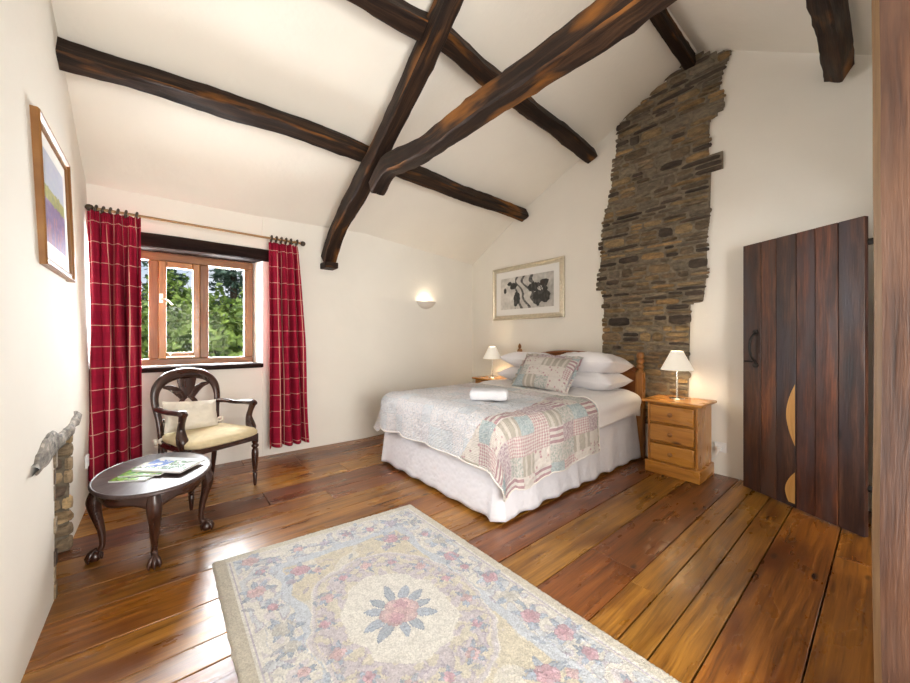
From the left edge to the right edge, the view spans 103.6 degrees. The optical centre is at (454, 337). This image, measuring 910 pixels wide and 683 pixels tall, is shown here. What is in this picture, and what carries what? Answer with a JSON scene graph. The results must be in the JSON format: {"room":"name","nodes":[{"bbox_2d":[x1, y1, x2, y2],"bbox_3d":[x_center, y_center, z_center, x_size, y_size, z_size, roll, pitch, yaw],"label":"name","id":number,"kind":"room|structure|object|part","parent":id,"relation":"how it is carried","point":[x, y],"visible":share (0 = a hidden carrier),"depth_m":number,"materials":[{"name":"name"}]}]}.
{"room":"bedroom","nodes":[
{"label":"bedroom","id":0,"kind":"room"},
{"bbox_2d":[0,0,89,682],"bbox_3d":[-1.373,-0.830,0.586,0.624,4.140,6.850,0,0,-39],"label":"wall","id":1,"kind":"structure","parent":0,"point":[45,317],"depth_m":1.45,"materials":[{"name":"paint"}]},
{"bbox_2d":[29,104,75,282],"bbox_3d":[-2.071,-0.677,1.857,0.059,0.695,0.700,0,0,-39],"label":"framed picture","id":2,"kind":"object","parent":1,"relation":"attached to","point":[51,168],"visible":1,"depth_m":1.79,"materials":[{"name":"brown wood"}]},
{"bbox_2d":[43,147,65,255],"bbox_3d":[-2.072,-0.682,1.857,0.015,0.445,0.440,0,0,-39],"label":"print","id":3,"kind":"object","parent":2,"relation":"attached to","point":[53,178],"depth_m":1.83},
{"bbox_2d":[31,411,81,475],"bbox_3d":[-2.026,0.488,1.648,0.322,0.136,0.980,0,0,-39],"label":"stone lintel","id":4,"kind":"object","parent":1,"relation":"attached to","point":[53,441],"visible":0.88,"depth_m":1.57,"materials":[{"name":"grey stone"}]},
{"bbox_2d":[85,454,88,468],"bbox_3d":[-2.416,0.810,2.350,0.012,0.080,0.080,0,0,-39],"label":"wall socket","id":5,"kind":"object","parent":1,"relation":"attached to","point":[87,455],"visible":1,"depth_m":2.33,"materials":[{"name":"white plastic"}]},
{"bbox_2d":[86,183,471,464],"bbox_3d":[-1.515,-0.230,4.390,4.440,2.940,0.695,0,0,-39],"label":"wall","id":6,"kind":"structure","parent":0,"point":[368,336],"depth_m":4.13,"materials":[{"name":"paint"}]},
{"bbox_2d":[85,204,305,245],"bbox_3d":[-2.233,-0.987,3.288,1.622,0.086,0.185,0,0,-39],"label":"pole","id":7,"kind":"object","parent":6,"relation":"attached to","point":[88,207],"visible":0.94,"depth_m":3.11,"materials":[{"name":"brown wood"}]},
{"bbox_2d":[87,209,141,483],"bbox_3d":[-2.600,0.043,2.756,0.306,2.045,0.318,0,0,43],"label":"curtain","id":8,"kind":"object","parent":7,"relation":"hanging from","point":[114,240],"visible":0.9,"depth_m":2.75,"materials":[{"name":"red fabric"}]},
{"bbox_2d":[269,242,308,448],"bbox_3d":[-1.708,0.069,3.660,0.158,2.045,0.375,0,0,45],"label":"curtain","id":9,"kind":"object","parent":7,"relation":"hanging from","point":[288,365],"visible":1,"depth_m":3.62,"materials":[{"name":"red fabric"}]},
{"bbox_2d":[141,250,263,372],"bbox_3d":[-2.484,-0.247,3.301,1.240,1.085,0.285,0,0,-39],"label":"window","id":10,"kind":"structure","parent":6,"relation":"in","point":[158,262],"depth_m":3.38,"materials":[{"name":"brown wood"}]},
{"bbox_3d":[-2.615,-0.348,3.241,0.098,0.104,0.044,0,0,-39],"label":"handle","id":11,"kind":"part","parent":10,"relation":"part of","materials":[{"name":"white metal"}]},
{"bbox_3d":[-2.461,0.274,3.281,1.230,0.043,0.225,0,0,-39],"label":"sill","id":12,"kind":"part","parent":10,"relation":"part of","materials":[{"name":"brown wood"}]},
{"bbox_2d":[141,232,268,262],"bbox_3d":[-2.452,-0.838,3.317,1.294,0.133,0.204,0,0,-39],"label":"lintel","id":13,"kind":"object","parent":6,"relation":"attached to","point":[160,243],"visible":0.66,"depth_m":3.30,"materials":[{"name":"brown wood"}]},
{"bbox_2d":[320,261,337,270],"bbox_3d":[-1.393,-0.797,3.963,0.145,0.065,0.170,0,0,-39],"label":"corbel","id":14,"kind":"object","parent":6,"relation":"attached to","point":[326,265],"visible":1,"depth_m":3.91,"materials":[{"name":"brown wood"}]},
{"bbox_2d":[416,301,435,308],"bbox_3d":[-0.371,-0.450,4.905,0.310,0.100,0.124,0,0,-39],"label":"wall sconce","id":15,"kind":"object","parent":6,"relation":"attached to","point":[423,304],"visible":1,"depth_m":4.86,"materials":[{"name":"ceramic"}]},
{"bbox_2d":[21,434,873,682],"bbox_3d":[0.371,1.350,1.989,5.100,0.300,6.800,0,0,-39],"label":"floor","id":16,"kind":"structure","parent":0,"point":[720,579],"depth_m":1.88,"materials":[{"name":"brown wood"}]},
{"bbox_2d":[53,435,73,599],"bbox_3d":[-2.239,0.823,1.651,0.622,0.758,0.544,0,0,-39],"label":"stone fireplace","id":17,"kind":"object","parent":16,"relation":"on","point":[62,459],"visible":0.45,"depth_m":2.00,"materials":[{"name":"brown stone"}]},
{"bbox_2d":[84,452,214,570],"bbox_3d":[-1.747,0.985,2.085,0.579,0.430,0.770,0,0,-39],"label":"coffee table","id":18,"kind":"object","parent":16,"relation":"on","point":[152,494],"visible":0.94,"depth_m":1.91,"materials":[{"name":"brown wood"}]},
{"bbox_3d":[-1.933,0.966,1.932,0.088,0.370,0.066,0,0,-39],"label":"leg","id":19,"kind":"part","parent":18,"relation":"part of","materials":[{"name":"brown wood"}]},
{"bbox_2d":[108,467,153,482],"bbox_3d":[-1.777,0.766,2.021,0.190,0.007,0.226,0,0,-10],"label":"magazine","id":20,"kind":"object","parent":18,"relation":"on","point":[138,478],"visible":0.49,"depth_m":1.93,"materials":[{"name":"green paper"}]},
{"bbox_2d":[118,462,162,476],"bbox_3d":[-1.757,0.758,2.080,0.211,0.006,0.231,0,0,-10],"label":"magazine","id":21,"kind":"object","parent":20,"relation":"on","point":[129,473],"visible":0.32,"depth_m":2.00,"materials":[{"name":"green paper"}]},
{"bbox_2d":[132,457,205,472],"bbox_3d":[-1.682,0.750,2.122,0.319,0.009,0.227,0,0,5],"label":"magazine","id":22,"kind":"object","parent":21,"relation":"on","point":[163,464],"visible":1,"depth_m":2.09,"materials":[{"name":"white paper"}]},
{"bbox_3d":[-1.556,0.968,1.853,0.068,0.368,0.139,0,0,-39],"label":"leg","id":23,"kind":"part","parent":18,"relation":"part of","materials":[{"name":"brown wood"}]},
{"bbox_3d":[-1.561,0.966,2.238,0.088,0.370,0.066,0,0,-39],"label":"leg","id":24,"kind":"part","parent":18,"relation":"part of","materials":[{"name":"brown wood"}]},
{"bbox_2d":[150,368,258,510],"bbox_3d":[-1.958,0.724,2.818,0.643,0.960,0.585,0,0,27],"label":"armchair","id":25,"kind":"object","parent":16,"relation":"on","point":[203,440],"visible":0.84,"depth_m":2.76,"materials":[{"name":"brown wood"}]},
{"bbox_3d":[-2.082,0.536,2.609,0.475,0.056,0.063,0,0,31],"label":"arm","id":26,"kind":"part","parent":25,"relation":"part of","materials":[{"name":"brown wood"}]},
{"bbox_3d":[-2.189,0.573,2.936,0.120,0.656,0.509,0,0,27],"label":"frame","id":27,"kind":"part","parent":25,"relation":"part of","materials":[{"name":"brown wood"}]},
{"bbox_2d":[162,399,217,433],"bbox_3d":[-2.074,0.610,2.822,0.176,0.265,0.397,0,0,33],"label":"cushion","id":28,"kind":"object","parent":25,"relation":"on","point":[201,414],"visible":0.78,"depth_m":2.78,"materials":[{"name":"beige fabric"}]},
{"bbox_3d":[-1.840,1.015,2.499,0.054,0.370,0.054,0,0,27],"label":"leg","id":29,"kind":"part","parent":25,"relation":"part of","materials":[{"name":"brown wood"}]},
{"bbox_3d":[-1.937,0.804,2.809,0.500,0.048,0.519,0,0,27],"label":"seat rail","id":30,"kind":"part","parent":25,"relation":"part of","materials":[{"name":"beige fabric"}]},
{"bbox_3d":[-1.923,0.746,2.803,0.560,0.081,0.524,0,0,27],"label":"seat","id":31,"kind":"part","parent":25,"relation":"part of","materials":[{"name":"fabric"}]},
{"bbox_3d":[-2.092,1.011,3.103,0.106,0.386,0.044,0,0,42],"label":"leg","id":32,"kind":"part","parent":25,"relation":"part of","materials":[{"name":"brown wood"}]},
{"bbox_3d":[-1.864,0.536,3.046,0.475,0.056,0.063,0,0,22],"label":"arm","id":33,"kind":"part","parent":25,"relation":"part of","materials":[{"name":"brown wood"}]},
{"bbox_3d":[-1.630,1.015,2.919,0.054,0.370,0.054,0,0,27],"label":"leg","id":34,"kind":"part","parent":25,"relation":"part of","materials":[{"name":"brown wood"}]},
{"bbox_2d":[212,504,680,682],"bbox_3d":[-0.222,1.185,1.529,1.198,0.026,1.928,0,0,-39],"label":"rug","id":35,"kind":"object","parent":16,"relation":"on","point":[396,595],"visible":1,"depth_m":1.52,"materials":[{"name":"carpet"}]},
{"bbox_2d":[472,375,507,382],"bbox_3d":[0.533,0.874,4.972,0.418,0.652,0.470,0,0,-39],"label":"nightstand","id":36,"kind":"object","parent":16,"relation":"on","point":[478,379],"visible":0.08,"depth_m":4.95,"materials":[{"name":"brown wood"}]},
{"bbox_2d":[483,346,500,377],"bbox_3d":[0.517,0.333,4.958,0.260,0.430,0.260,0,0,-39],"label":"table lamp","id":37,"kind":"object","parent":36,"relation":"on","point":[492,353],"visible":0.98,"depth_m":4.89,"materials":[{"name":"white fabric"}]},
{"bbox_3d":[0.517,0.202,4.958,0.260,0.168,0.260,0,0,-39],"label":"lamp shade","id":38,"kind":"part","parent":37,"relation":"part of","materials":[{"name":"white fabric"}]},
{"bbox_2d":[381,343,644,521],"bbox_3d":[0.571,0.635,3.540,2.123,1.130,1.634,0,0,-39],"label":"bed","id":39,"kind":"object","parent":16,"relation":"on","point":[623,441],"visible":0.44,"depth_m":2.87,"materials":[{"name":"white fabric"}]},
{"bbox_2d":[479,379,640,428],"bbox_3d":[0.534,0.658,3.495,1.977,0.362,1.651,0,0,-39],"label":"duvet","id":40,"kind":"object","parent":39,"relation":"on","point":[615,405],"visible":0.2,"depth_m":3.30,"materials":[{"name":"white fabric"}]},
{"bbox_2d":[373,382,600,501],"bbox_3d":[0.161,0.755,3.267,1.236,0.528,1.872,0,0,-39],"label":"patchwork quilt","id":41,"kind":"object","parent":40,"relation":"on","point":[520,440],"visible":0.95,"depth_m":2.62,"materials":[{"name":"multicoloured fabric"}]},
{"bbox_2d":[470,388,507,400],"bbox_3d":[0.277,0.458,2.922,0.310,0.089,0.205,0,0,8],"label":"folded towel","id":42,"kind":"object","parent":41,"relation":"on","point":[495,394],"visible":1,"depth_m":2.83,"materials":[{"name":"white fabric"}]},
{"bbox_2d":[498,367,521,379],"bbox_3d":[0.916,0.430,4.238,0.460,0.205,0.740,0,0,-39],"label":"pillow","id":43,"kind":"object","parent":40,"relation":"on","point":[510,372],"visible":0.16,"depth_m":4.26,"materials":[{"name":"fabric"}]},
{"bbox_2d":[500,352,552,366],"bbox_3d":[0.952,0.279,4.241,0.499,0.233,0.772,0,0,-39],"label":"pillow","id":44,"kind":"object","parent":43,"relation":"on","point":[516,359],"visible":0.45,"depth_m":4.21,"materials":[{"name":"fabric"}]},
{"bbox_2d":[509,353,583,393],"bbox_3d":[0.916,0.356,3.656,0.332,0.371,0.677,0,0,-43],"label":"cushion","id":45,"kind":"object","parent":40,"relation":"on","point":[546,372],"visible":0.95,"depth_m":3.57,"materials":[{"name":"beige fabric"}]},
{"bbox_2d":[567,371,632,390],"bbox_3d":[1.377,0.426,3.678,0.460,0.215,0.700,0,0,-39],"label":"pillow","id":46,"kind":"object","parent":40,"relation":"on","point":[587,380],"visible":0.52,"depth_m":3.45,"materials":[{"name":"fabric"}]},
{"bbox_2d":[553,351,633,373],"bbox_3d":[1.390,0.265,3.708,0.476,0.259,0.722,0,0,-42],"label":"pillow","id":47,"kind":"object","parent":46,"relation":"on","point":[597,362],"visible":0.56,"depth_m":3.47,"materials":[{"name":"fabric"}]},
{"bbox_3d":[1.351,0.244,4.181,0.040,0.199,1.514,0,0,-39],"label":"rail","id":48,"kind":"part","parent":39,"relation":"part of","materials":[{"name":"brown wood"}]},
{"bbox_3d":[1.361,0.472,4.189,0.025,0.615,1.500,0,0,-39],"label":"headboard","id":49,"kind":"part","parent":39,"relation":"part of","materials":[{"name":"brown wood"}]},
{"bbox_3d":[1.858,0.669,3.588,0.074,1.062,0.074,0,0,-39],"label":"post","id":50,"kind":"part","parent":39,"relation":"part of","materials":[{"name":"brown wood"}]},
{"bbox_2d":[642,394,716,484],"bbox_3d":[1.995,0.874,3.196,0.418,0.652,0.470,0,0,-39],"label":"nightstand","id":51,"kind":"object","parent":16,"relation":"on","point":[679,431],"visible":1,"depth_m":3.07,"materials":[{"name":"brown wood"}]},
{"bbox_3d":[1.868,0.666,3.091,0.027,0.150,0.344,0,0,-39],"label":"drawer","id":52,"kind":"part","parent":51,"relation":"part of","materials":[{"name":"brown wood"}]},
{"bbox_3d":[1.868,0.833,3.091,0.027,0.150,0.344,0,0,-39],"label":"drawer","id":53,"kind":"part","parent":51,"relation":"part of","materials":[{"name":"brown wood"}]},
{"bbox_3d":[1.868,1.006,3.091,0.027,0.150,0.344,0,0,-39],"label":"drawer","id":54,"kind":"part","parent":51,"relation":"part of","materials":[{"name":"brown wood"}]},
{"bbox_2d":[661,351,693,399],"bbox_3d":[1.992,0.333,3.213,0.260,0.430,0.260,0,0,-39],"label":"table lamp","id":55,"kind":"object","parent":51,"relation":"on","point":[676,361],"visible":1,"depth_m":3.15,"materials":[{"name":"white fabric"}]},
{"bbox_3d":[1.992,0.391,3.213,0.022,0.285,0.022,0,0,-39],"label":"stem","id":56,"kind":"part","parent":55,"relation":"part of","materials":[{"name":"silver metal"}]},
{"bbox_3d":[1.992,0.202,3.213,0.260,0.168,0.260,0,0,-39],"label":"lamp shade","id":57,"kind":"part","parent":55,"relation":"part of","materials":[{"name":"white fabric"}]},
{"bbox_2d":[871,0,909,682],"bbox_3d":[1.246,-0.315,0.964,0.154,3.030,0.161,0,0,-39],"label":"timber post","id":58,"kind":"object","parent":16,"relation":"on","point":[890,18],"visible":1,"depth_m":0.95,"materials":[{"name":"brown wood"}]},
{"bbox_2d":[51,0,871,264],"bbox_3d":[0.323,-1.670,2.047,5.100,2.140,6.750,0,0,-39],"label":"ceiling","id":59,"kind":"structure","parent":0,"point":[332,64],"depth_m":2.82,"materials":[{"name":"paint"}]},
{"bbox_2d":[55,36,528,221],"bbox_3d":[-0.680,-1.674,3.422,4.245,0.216,0.225,0,0,-40],"label":"ceiling beam","id":60,"kind":"structure","parent":59,"relation":"attached to","point":[72,57],"depth_m":2.58,"materials":[{"name":"brown wood"}]},
{"bbox_2d":[321,0,463,261],"bbox_3d":[-0.543,-1.684,2.927,0.141,1.764,2.841,0,0,-39],"label":"rafter","id":61,"kind":"object","parent":59,"relation":"attached to","point":[441,16],"visible":0.91,"depth_m":2.75,"materials":[{"name":"brown wood"}]},
{"bbox_2d":[347,0,597,163],"bbox_3d":[-0.035,-2.107,2.642,4.247,0.241,0.236,0,0,-41],"label":"ceiling beam","id":62,"kind":"structure","parent":59,"relation":"attached to","point":[409,20],"depth_m":2.67,"materials":[{"name":"brown wood"}]},
{"bbox_2d":[369,0,676,195],"bbox_3d":[0.473,-1.345,1.697,0.155,0.248,3.720,0,0,-39],"label":"beam","id":63,"kind":"structure","parent":59,"relation":"attached to","point":[603,24],"depth_m":1.76,"materials":[{"name":"brown wood"}]},
{"bbox_2d":[650,8,695,69],"bbox_3d":[0.546,-2.546,1.933,4.241,0.132,0.104,0,0,-40],"label":"ridge beam","id":64,"kind":"structure","parent":59,"relation":"attached to","point":[663,22],"depth_m":3.00,"materials":[{"name":"brown wood"}]},
{"bbox_2d":[806,0,854,82],"bbox_3d":[1.121,-1.901,1.219,4.221,0.181,0.177,0,0,-39],"label":"beam","id":65,"kind":"structure","parent":59,"relation":"attached to","point":[831,19],"depth_m":2.21,"materials":[{"name":"brown wood"}]},
{"bbox_2d":[472,51,873,510],"bbox_3d":[2.208,-0.830,3.533,0.300,4.140,6.850,0,0,-39],"label":"wall","id":66,"kind":"structure","parent":0,"point":[796,146],"depth_m":3.06,"materials":[{"name":"paint"}]},
{"bbox_2d":[493,256,564,320],"bbox_3d":[0.942,-0.625,4.803,0.035,0.740,1.200,0,0,-39],"label":"framed picture","id":67,"kind":"object","parent":66,"relation":"attached to","point":[533,290],"visible":1,"depth_m":4.74},
{"bbox_2d":[501,271,553,309],"bbox_3d":[0.944,-0.620,4.805,0.001,0.440,0.900,0,0,-39],"label":"print","id":68,"kind":"object","parent":67,"relation":"attached to","point":[533,290],"depth_m":4.76},
{"bbox_2d":[596,50,731,423],"bbox_3d":[1.970,-0.865,3.544,0.073,3.450,1.234,0,0,-39],"label":"stone chimney","id":69,"kind":"object","parent":66,"relation":"attached to","point":[654,247],"visible":0.85,"depth_m":3.49,"materials":[{"name":"stone"}]},
{"bbox_2d":[714,441,726,452],"bbox_3d":[2.315,0.958,3.129,0.047,0.085,0.090,0,0,-39],"label":"wall socket","id":70,"kind":"object","parent":66,"relation":"attached to","point":[718,446],"visible":1,"depth_m":3.12,"materials":[{"name":"white plastic"}]},
{"bbox_3d":[2.152,-0.300,1.674,2.150,3.000,0.090,0,0,-39],"label":"wall partition","id":71,"kind":"structure","parent":0,"visible":0},
{"bbox_3d":[2.248,0.190,1.753,0.980,2.020,0.130,0,0,-39],"label":"doorframe","id":72,"kind":"object","parent":71,"relation":"attached to","visible":0},
{"bbox_2d":[743,216,873,536],"bbox_3d":[2.405,0.226,2.473,0.120,1.925,0.832,0,0,-13],"label":"door","id":73,"kind":"structure","parent":72,"relation":"attached to","point":[805,293],"depth_m":2.42,"materials":[{"name":"brown wood"}]},
{"bbox_3d":[2.315,0.083,2.812,0.067,0.299,0.101,0,0,11],"label":"handle","id":74,"kind":"part","parent":73,"relation":"part of","materials":[{"name":"metal"}]},
{"label":"outside","id":75,"kind":"structure","parent":0,"visible":0},
{"bbox_3d":[-30.152,3.850,36.638,120.000,0.100,85.100,0,0,-39],"label":"ground","id":76,"kind":"structure","parent":75,"visible":0},
{"bbox_2d":[141,312,147,358],"bbox_3d":[-6.319,1.297,6.391,2.010,5.011,2.085,0,0,-39],"label":"shrub","id":77,"kind":"object","parent":76,"relation":"on","point":[144,327],"visible":0.02,"depth_m":6.55,"materials":[{"name":"green plant"}]},
{"bbox_2d":[141,260,190,346],"bbox_3d":[-11.061,-0.129,13.569,3.212,8.141,3.266,0,0,-39],"label":"conifer tree","id":78,"kind":"object","parent":76,"relation":"on","point":[143,261],"visible":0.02,"depth_m":13.51,"materials":[{"name":"green plant"}]},
{"bbox_2d":[141,270,211,354],"bbox_3d":[-6.811,1.020,8.537,2.080,5.563,2.102,0,0,-39],"label":"shrub","id":79,"kind":"object","parent":76,"relation":"on","point":[174,317],"visible":0.16,"depth_m":8.29,"materials":[{"name":"green plant"}]},
{"bbox_2d":[166,283,242,356],"bbox_3d":[-4.861,1.327,7.284,1.971,4.949,1.946,0,0,7],"label":"shrub","id":80,"kind":"object","parent":76,"relation":"on","point":[228,346],"visible":0.28,"depth_m":6.99,"materials":[{"name":"green plant"}]},
{"bbox_2d":[209,268,242,351],"bbox_3d":[-7.549,-0.211,12.395,3.494,8.379,3.704,0,0,-39],"label":"conifer tree","id":81,"kind":"object","parent":76,"relation":"on","point":[230,279],"visible":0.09,"depth_m":12.15,"materials":[{"name":"green plant"}]},
{"bbox_2d":[216,283,242,354],"bbox_3d":[-5.031,1.085,9.316,2.337,5.434,2.328,0,0,5],"label":"shrub","id":82,"kind":"object","parent":76,"relation":"on","point":[239,301],"visible":0.02,"depth_m":8.74,"materials":[{"name":"green plant"}]}
]}

